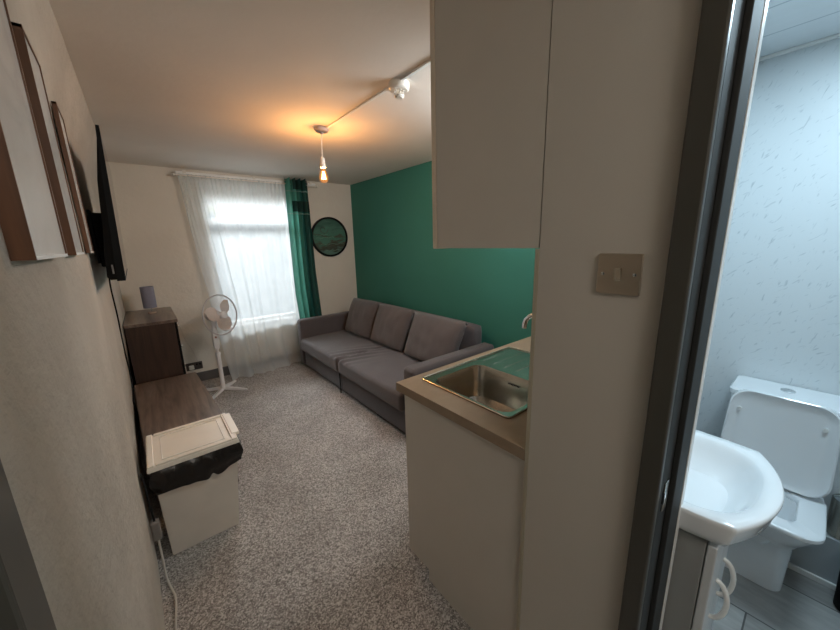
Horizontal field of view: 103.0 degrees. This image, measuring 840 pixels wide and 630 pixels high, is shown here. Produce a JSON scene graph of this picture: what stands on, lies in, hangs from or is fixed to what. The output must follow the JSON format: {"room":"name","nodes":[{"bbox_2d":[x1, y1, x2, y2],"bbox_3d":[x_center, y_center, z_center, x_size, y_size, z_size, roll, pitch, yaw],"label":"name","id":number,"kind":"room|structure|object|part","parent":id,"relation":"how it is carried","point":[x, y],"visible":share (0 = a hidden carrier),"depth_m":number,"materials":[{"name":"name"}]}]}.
{"room":"studio apartment","nodes":[
{"label":"studio apartment","id":0,"kind":"room"},
{"bbox_2d":[0,0,164,629],"bbox_3d":[-1.767,0.022,1.764,0.351,2.300,3.988,-11,16,-38],"label":"wall","id":1,"kind":"structure","parent":0,"point":[70,455],"depth_m":0.69,"materials":[{"name":"beige paint"}]},
{"bbox_2d":[0,0,67,260],"bbox_3d":[-0.696,-0.358,0.559,0.026,0.519,0.330,-12,16,-39],"label":"framed picture","id":2,"kind":"object","parent":1,"relation":"attached to","point":[30,225],"visible":1,"depth_m":0.56,"materials":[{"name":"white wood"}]},
{"bbox_3d":[-0.689,-0.107,0.614,0.026,0.006,0.322,-12,16,-39],"label":"rail","id":3,"kind":"part","parent":2,"relation":"part of","materials":[{"name":"white paint"}]},
{"bbox_2d":[11,22,83,254],"bbox_3d":[-0.986,-0.425,0.896,0.020,0.519,0.230,-12,16,-40],"label":"framed picture","id":4,"kind":"object","parent":1,"relation":"attached to","point":[31,68],"visible":0.84,"depth_m":0.84,"materials":[{"name":"brown wood"}]},
{"bbox_2d":[51,101,93,252],"bbox_3d":[-1.337,-0.504,1.293,0.013,0.519,0.210,-12,16,-40],"label":"framed picture","id":5,"kind":"object","parent":1,"relation":"attached to","point":[59,120],"visible":1,"depth_m":1.24,"materials":[{"name":"brown wood"}]},
{"bbox_2d":[86,125,134,404],"bbox_3d":[-1.737,-0.083,1.942,0.138,1.612,1.086,-12,16,-39],"label":"television","id":6,"kind":"object","parent":1,"relation":"attached to","point":[104,227],"visible":0.98,"depth_m":1.50,"materials":[{"name":"black plastic"}]},
{"bbox_3d":[-1.715,-0.557,1.867,0.049,0.654,1.086,-12,16,-39],"label":"panel","id":7,"kind":"part","parent":6,"relation":"part of","materials":[{"name":"black plastic"}]},
{"bbox_3d":[-2.073,0.150,2.316,0.150,1.012,0.028,10,17,42],"label":"power cord","id":8,"kind":"part","parent":6,"relation":"part of","materials":[{"name":"black plastic"}]},
{"bbox_2d":[109,162,356,373],"bbox_3d":[-2.083,-0.490,4.132,2.950,2.300,0.250,-11,16,-38],"label":"wall","id":9,"kind":"structure","parent":0,"point":[160,249],"depth_m":3.54,"materials":[{"name":"beige paint"}]},
{"bbox_2d":[186,361,202,370],"bbox_3d":[-2.550,0.578,3.779,0.155,0.087,0.012,-11,16,-38],"label":"wall socket","id":10,"kind":"object","parent":9,"relation":"attached to","point":[197,365],"visible":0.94,"depth_m":3.78,"materials":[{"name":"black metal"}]},
{"bbox_2d":[197,366,229,380],"bbox_3d":[-1.927,0.590,4.304,2.630,0.110,0.016,-11,16,-38],"label":"baseboard","id":11,"kind":"structure","parent":9,"relation":"attached to","point":[214,373],"depth_m":3.89,"materials":[{"name":"grey paint"}]},
{"bbox_2d":[172,170,317,187],"bbox_3d":[-1.915,-1.544,3.822,1.514,0.067,0.114,-11,16,-38],"label":"rail","id":12,"kind":"object","parent":9,"relation":"attached to","point":[180,173],"visible":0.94,"depth_m":3.66,"materials":[{"name":"white metal"}]},
{"bbox_2d":[178,174,300,380],"bbox_3d":[-1.914,-0.410,3.873,1.140,2.223,0.219,-11,16,-38],"label":"curtain","id":13,"kind":"object","parent":12,"relation":"hanging from","point":[240,229],"visible":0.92,"depth_m":3.88,"materials":[{"name":"white fabric"}]},
{"bbox_2d":[283,177,321,318],"bbox_3d":[-1.460,-0.549,4.272,0.321,2.267,0.074,-11,16,-38],"label":"curtain","id":14,"kind":"object","parent":12,"relation":"hanging from","point":[298,210],"visible":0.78,"depth_m":4.19,"materials":[{"name":"green fabric"}]},
{"bbox_2d":[312,217,347,256],"bbox_3d":[-1.227,-1.062,4.548,0.524,0.524,0.034,-11,16,-38],"label":"picture","id":15,"kind":"object","parent":9,"relation":"attached to","point":[329,235],"visible":0.98,"depth_m":4.54,"materials":[{"name":"green glass"}]},
{"bbox_2d":[49,0,431,184],"bbox_3d":[-0.242,-1.193,1.542,3.100,0.100,6.200,-11,16,-38],"label":"ceiling","id":16,"kind":"structure","parent":0,"point":[243,87],"depth_m":1.64,"materials":[{"name":"paint"}]},
{"bbox_2d":[314,125,328,182],"bbox_3d":[-0.682,-1.127,2.369,0.100,0.363,0.100,-11,16,-38],"label":"pendant light","id":17,"kind":"object","parent":16,"relation":"hanging from","point":[323,176],"visible":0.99,"depth_m":2.36,"materials":[{"name":"plastic"}]},
{"bbox_3d":[-0.689,-1.000,2.389,0.066,0.105,0.066,-11,16,-38],"label":"bulb","id":18,"kind":"part","parent":17,"relation":"part of","materials":[{"name":"orange glass"}]},
{"bbox_2d":[326,59,429,128],"bbox_3d":[-0.180,-1.185,1.758,0.018,0.010,1.486,-11,16,-38],"label":"cable trunking","id":19,"kind":"object","parent":16,"relation":"attached to","point":[425,64],"visible":0.56,"depth_m":1.81,"materials":[{"name":"white paint"}]},
{"bbox_2d":[388,78,408,99],"bbox_3d":[-0.107,-1.145,1.704,0.108,0.070,0.108,-11,16,-38],"label":"detector","id":20,"kind":"object","parent":16,"relation":"attached to","point":[396,86],"visible":1,"depth_m":1.68,"materials":[{"name":"white plastic"}]},
{"bbox_2d":[350,161,539,348],"bbox_3d":[0.376,-0.389,3.413,0.120,2.300,4.000,-11,16,-38],"label":"wall","id":21,"kind":"structure","parent":0,"point":[397,263],"depth_m":3.60,"materials":[{"name":"teal paint"}]},
{"bbox_2d":[139,361,839,629],"bbox_3d":[-0.188,1.149,2.056,3.100,0.104,6.200,-11,16,-38],"label":"floor","id":22,"kind":"structure","parent":0,"point":[320,540],"depth_m":1.72,"materials":[{"name":"grey carpet"}]},
{"bbox_2d":[123,307,185,384],"bbox_3d":[-2.496,0.439,3.211,0.378,0.900,0.822,-11,16,-38],"label":"dresser","id":23,"kind":"object","parent":22,"relation":"on","point":[153,340],"visible":0.74,"depth_m":2.87,"materials":[{"name":"brown wood"}]},
{"bbox_2d":[139,286,156,313],"bbox_3d":[-2.568,-0.141,3.166,0.104,0.254,0.104,-11,16,-38],"label":"table lamp","id":24,"kind":"object","parent":23,"relation":"on","point":[147,293],"visible":1,"depth_m":3.13,"materials":[{"name":"grey fabric"}]},
{"bbox_3d":[-2.126,0.487,3.012,0.018,0.875,0.018,-11,16,-38],"label":"edge trim","id":25,"kind":"part","parent":23,"relation":"part of","materials":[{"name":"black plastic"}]},
{"bbox_2d":[140,474,176,629],"bbox_3d":[-1.006,1.024,1.310,0.043,0.503,0.954,-12,16,-40],"label":"lead","id":26,"kind":"object","parent":22,"relation":"on","point":[155,526],"visible":1,"depth_m":1.50,"materials":[{"name":"grey plastic"}]},
{"bbox_2d":[134,372,238,499],"bbox_3d":[-1.779,0.840,2.475,0.442,0.400,1.313,-12,16,-40],"label":"bench","id":27,"kind":"object","parent":22,"relation":"on","point":[176,401],"visible":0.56,"depth_m":2.43,"materials":[{"name":"brown wood"}]},
{"bbox_3d":[-1.938,0.844,2.346,0.010,0.297,1.221,-13,17,-42],"label":"panel","id":28,"kind":"part","parent":27,"relation":"part of","materials":[{"name":"brown wood"}]},
{"bbox_2d":[146,413,239,554],"bbox_3d":[-1.202,0.899,1.834,0.398,0.530,0.356,-11,16,-38],"label":"waste bin","id":29,"kind":"object","parent":22,"relation":"on","point":[196,512],"visible":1,"depth_m":1.73,"materials":[{"name":"white plastic"}]},
{"bbox_3d":[-1.213,0.663,1.778,0.384,0.023,0.356,-11,16,-38],"label":"lid","id":30,"kind":"part","parent":29,"relation":"part of","materials":[{"name":"plastic"}]},
{"bbox_2d":[149,436,242,495],"bbox_3d":[-1.199,0.745,1.794,0.403,0.143,0.361,-11,16,-38],"label":"bag","id":31,"kind":"object","parent":29,"relation":"in","point":[201,468],"visible":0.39,"depth_m":1.65,"materials":[{"name":"black plastic"}]},
{"bbox_2d":[202,294,247,398],"bbox_3d":[-2.154,0.286,3.548,0.447,1.040,0.585,-11,16,-38],"label":"pedestal fan","id":32,"kind":"object","parent":22,"relation":"on","point":[224,322],"visible":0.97,"depth_m":3.44,"materials":[{"name":"plastic"}]},
{"bbox_3d":[-2.058,-0.004,3.308,0.051,0.141,0.153,2,13,15],"label":"blade","id":33,"kind":"part","parent":32,"relation":"part of","materials":[{"name":"white plastic"}]},
{"bbox_3d":[-2.014,0.088,3.446,0.032,0.157,0.147,8,16,37],"label":"blade","id":34,"kind":"part","parent":32,"relation":"part of","materials":[{"name":"white plastic"}]},
{"bbox_3d":[-2.026,-0.083,3.457,0.038,0.152,0.153,0,12,5],"label":"blade","id":35,"kind":"part","parent":32,"relation":"part of","materials":[{"name":"white plastic"}]},
{"bbox_2d":[297,300,493,432],"bbox_3d":[-0.418,0.370,3.617,1.005,0.765,2.340,-11,16,-38],"label":"sofa","id":36,"kind":"object","parent":22,"relation":"on","point":[369,371],"visible":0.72,"depth_m":3.24,"materials":[{"name":"grey fabric"}]},
{"bbox_3d":[-1.133,0.266,4.458,0.935,0.570,0.125,-11,16,-38],"label":"armrest","id":37,"kind":"part","parent":36,"relation":"part of","materials":[{"name":"grey fabric"}]},
{"bbox_2d":[345,298,378,338],"bbox_3d":[-0.741,0.025,4.199,0.268,0.420,0.645,-11,16,-38],"label":"sofa cushion","id":38,"kind":"object","parent":36,"relation":"on","point":[362,313],"visible":0.94,"depth_m":4.07,"materials":[{"name":"grey fabric"}]},
{"bbox_2d":[301,330,422,410],"bbox_3d":[-0.495,0.454,3.576,0.810,0.174,2.074,-11,16,-38],"label":"seat cushion","id":39,"kind":"object","parent":36,"relation":"on","point":[375,367],"depth_m":3.33,"materials":[{"name":"grey fabric"}]},
{"bbox_2d":[371,304,413,351],"bbox_3d":[-0.330,0.121,3.718,0.265,0.420,0.645,-11,16,-38],"label":"sofa cushion","id":40,"kind":"object","parent":36,"relation":"on","point":[391,326],"visible":1,"depth_m":3.59,"materials":[{"name":"grey fabric"}]},
{"bbox_3d":[-0.128,0.273,3.842,0.130,0.685,2.066,-11,16,-38],"label":"backrest","id":41,"kind":"part","parent":36,"relation":"part of","materials":[{"name":"grey fabric"}]},
{"bbox_2d":[405,312,467,360],"bbox_3d":[0.119,0.230,3.175,0.285,0.420,0.730,-11,16,-38],"label":"sofa cushion","id":42,"kind":"object","parent":36,"relation":"on","point":[430,336],"visible":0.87,"depth_m":3.08,"materials":[{"name":"grey fabric"}]},
{"bbox_3d":[0.274,0.600,2.788,0.935,0.570,0.135,-11,16,-38],"label":"armrest","id":43,"kind":"part","parent":36,"relation":"part of","materials":[{"name":"grey fabric"}]},
{"bbox_2d":[404,395,524,629],"bbox_3d":[0.737,0.684,1.815,1.590,0.872,0.630,-11,16,-38],"label":"base cabinet","id":44,"kind":"object","parent":22,"relation":"on","point":[465,491],"visible":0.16,"depth_m":1.26,"materials":[{"name":"wood"}]},
{"bbox_2d":[396,336,530,460],"bbox_3d":[0.725,0.238,1.725,1.618,0.038,0.646,-11,16,-38],"label":"countertop","id":45,"kind":"structure","parent":44,"relation":"on","point":[509,435],"depth_m":1.21,"materials":[{"name":"beige laminate"}]},
{"bbox_2d":[422,347,529,418],"bbox_3d":[0.408,0.348,1.535,0.660,0.171,0.475,-11,16,-38],"label":"sink","id":46,"kind":"object","parent":45,"relation":"in","point":[497,382],"visible":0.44,"depth_m":1.58,"materials":[{"name":"metal"}]},
{"bbox_2d":[522,313,531,328],"bbox_3d":[0.596,0.128,1.445,0.118,0.304,0.319,-11,16,-38],"label":"tap","id":47,"kind":"object","parent":45,"relation":"on","point":[528,317],"visible":0.12,"depth_m":1.50,"materials":[{"name":"silver metal"}]},
{"bbox_2d":[662,528,735,629],"bbox_3d":[0.764,0.894,1.094,0.312,0.760,0.348,-11,16,-38],"label":"vanity unit","id":48,"kind":"object","parent":22,"relation":"on","point":[695,584],"visible":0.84,"depth_m":0.88,"materials":[{"name":"white paint"}]},
{"bbox_3d":[0.785,0.900,0.942,0.155,0.702,0.020,-11,16,-38],"label":"door","id":49,"kind":"part","parent":48,"relation":"part of","materials":[{"name":"white wood"}]},
{"bbox_3d":[0.907,0.876,1.039,0.154,0.702,0.020,-11,16,-38],"label":"door","id":50,"kind":"part","parent":48,"relation":"part of","materials":[{"name":"white wood"}]},
{"bbox_3d":[0.823,0.788,0.916,0.013,0.136,0.037,-11,16,-38],"label":"handle","id":51,"kind":"part","parent":48,"relation":"part of","materials":[{"name":"white paint"}]},
{"bbox_3d":[0.897,0.774,0.975,0.013,0.136,0.037,-11,16,-38],"label":"handle","id":52,"kind":"part","parent":48,"relation":"part of","materials":[{"name":"white paint"}]},
{"bbox_2d":[679,430,783,545],"bbox_3d":[0.800,0.486,1.008,0.460,0.104,0.397,-11,16,-38],"label":"basin","id":53,"kind":"object","parent":48,"relation":"in","point":[733,493],"visible":0.64,"depth_m":0.94,"materials":[{"name":"white ceramic"}]},
{"bbox_2d":[720,376,839,591],"bbox_3d":[1.491,0.756,1.446,0.541,0.848,0.352,-11,16,-38],"label":"toilet","id":54,"kind":"object","parent":22,"relation":"on","point":[796,429],"visible":0.66,"depth_m":1.38,"materials":[{"name":"white ceramic"}]},
{"bbox_3d":[1.496,0.527,1.405,0.036,0.384,0.339,-11,16,-38],"label":"lid","id":55,"kind":"part","parent":54,"relation":"part of","materials":[{"name":"white ceramic"}]},
{"bbox_3d":[1.607,0.352,1.464,0.216,0.032,0.352,-11,16,-38],"label":"cistern lid","id":56,"kind":"part","parent":54,"relation":"part of","materials":[{"name":"white ceramic"}]},
{"bbox_3d":[1.416,0.754,1.383,0.348,0.022,0.342,-11,16,-38],"label":"seat","id":57,"kind":"part","parent":54,"relation":"part of","materials":[{"name":"white plastic"}]},
{"bbox_2d":[833,571,839,610],"bbox_3d":[1.754,1.086,1.318,0.142,0.245,0.142,-11,16,-38],"label":"bin","id":58,"kind":"object","parent":22,"relation":"on","point":[836,600],"visible":1,"depth_m":1.36,"materials":[{"name":"black plastic"}]},
{"bbox_2d":[520,0,587,629],"bbox_3d":[0.959,0.042,1.386,1.620,2.300,0.078,-11,16,-38],"label":"wall partition","id":59,"kind":"structure","parent":0,"point":[569,17],"depth_m":0.83,"materials":[{"name":"paint"}]},
{"bbox_2d":[430,0,552,248],"bbox_3d":[0.779,-0.718,1.405,1.600,0.814,0.402,-11,16,-38],"label":"upper cabinet","id":60,"kind":"object","parent":59,"relation":"attached to","point":[490,59],"visible":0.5,"depth_m":0.90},
{"bbox_3d":[0.274,-0.669,1.243,0.605,0.811,0.020,-11,16,-38],"label":"door","id":61,"kind":"part","parent":60,"relation":"part of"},
{"bbox_2d":[516,249,539,629],"bbox_3d":[0.323,0.556,1.013,0.021,1.485,0.012,-11,16,-38],"label":"trim","id":62,"kind":"structure","parent":59,"relation":"attached to","point":[537,251],"depth_m":0.95,"materials":[{"name":"beige wood"}]},
{"bbox_2d":[543,0,701,629],"bbox_3d":[1.020,0.304,0.187,0.150,2.300,1.892,-11,16,-38],"label":"wall","id":63,"kind":"structure","parent":0,"point":[639,55],"depth_m":0.72,"materials":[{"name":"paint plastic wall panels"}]},
{"bbox_2d":[596,253,643,295],"bbox_3d":[0.419,-0.086,0.707,0.014,0.086,0.086,-11,16,-38],"label":"light switch","id":64,"kind":"object","parent":63,"relation":"attached to","point":[621,274],"visible":1,"depth_m":0.70,"materials":[{"name":"silver"}]},
{"bbox_2d":[618,0,768,629],"bbox_3d":[0.830,0.369,0.448,0.196,2.070,0.890,-11,16,-38],"label":"door frame","id":65,"kind":"structure","parent":63,"relation":"in","point":[730,32],"depth_m":0.64,"materials":[{"name":"grey paint"}]},
{"bbox_3d":[0.542,0.399,0.739,0.026,0.070,0.003,-11,16,-38],"label":"strike plate","id":66,"kind":"part","parent":65,"relation":"part of","materials":[{"name":"metal"}]},
{"bbox_2d":[696,38,839,514],"bbox_3d":[2.079,0.086,1.068,0.100,2.300,1.842,-11,16,-38],"label":"wall","id":67,"kind":"structure","parent":0,"point":[777,316],"depth_m":1.47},
{"bbox_2d":[759,33,839,61],"bbox_3d":[2.013,-0.973,0.793,0.018,0.012,1.830,-11,16,-38],"label":"trim","id":68,"kind":"structure","parent":67,"relation":"attached to","point":[835,36],"depth_m":1.35,"materials":[{"name":"white paint"}]},
{"bbox_2d":[787,562,835,590],"bbox_3d":[1.981,1.218,1.204,0.012,0.026,1.830,-11,16,-38],"label":"baseboard","id":69,"kind":"structure","parent":67,"relation":"attached to","point":[800,570],"depth_m":1.48,"materials":[{"name":"white paint"}]},
{"bbox_2d":[789,532,839,584],"bbox_3d":[2.026,1.111,1.220,0.110,0.228,1.830,-11,16,-38],"label":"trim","id":70,"kind":"structure","parent":67,"relation":"attached to","point":[822,560],"depth_m":1.46,"materials":[{"name":"paint"}]},
{"bbox_2d":[826,493,839,539],"bbox_3d":[1.808,0.866,1.422,0.094,0.170,0.094,-11,16,-38],"label":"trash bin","id":71,"kind":"object","parent":70,"relation":"on","point":[833,517],"visible":0.91,"depth_m":1.42,"materials":[{"name":"grey plastic"}]},
{"bbox_2d":[833,494,839,501],"bbox_3d":[1.806,0.783,1.404,0.088,0.020,0.088,-11,16,-38],"label":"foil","id":72,"kind":"object","parent":71,"relation":"on","point":[837,496],"visible":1,"depth_m":1.42,"materials":[{"name":"silver metal"}]},
{"bbox_2d":[759,0,839,57],"bbox_3d":[1.526,-0.898,0.406,1.270,0.030,1.842,-11,16,-38],"label":"ceiling","id":73,"kind":"structure","parent":0,"point":[789,23],"depth_m":1.21,"materials":[{"name":"white plastic"}]},
{"bbox_3d":[0.372,0.539,-0.815,0.300,2.300,1.030,-11,16,-38],"label":"wall","id":74,"kind":"structure","parent":0,"visible":0},
{"bbox_2d":[0,459,56,629],"bbox_3d":[-0.142,0.503,0.009,0.107,2.040,0.882,-11,16,-38],"label":"door","id":75,"kind":"structure","parent":74,"relation":"in","point":[24,605],"depth_m":0.30,"materials":[{"name":"grey paint"}]}
]}

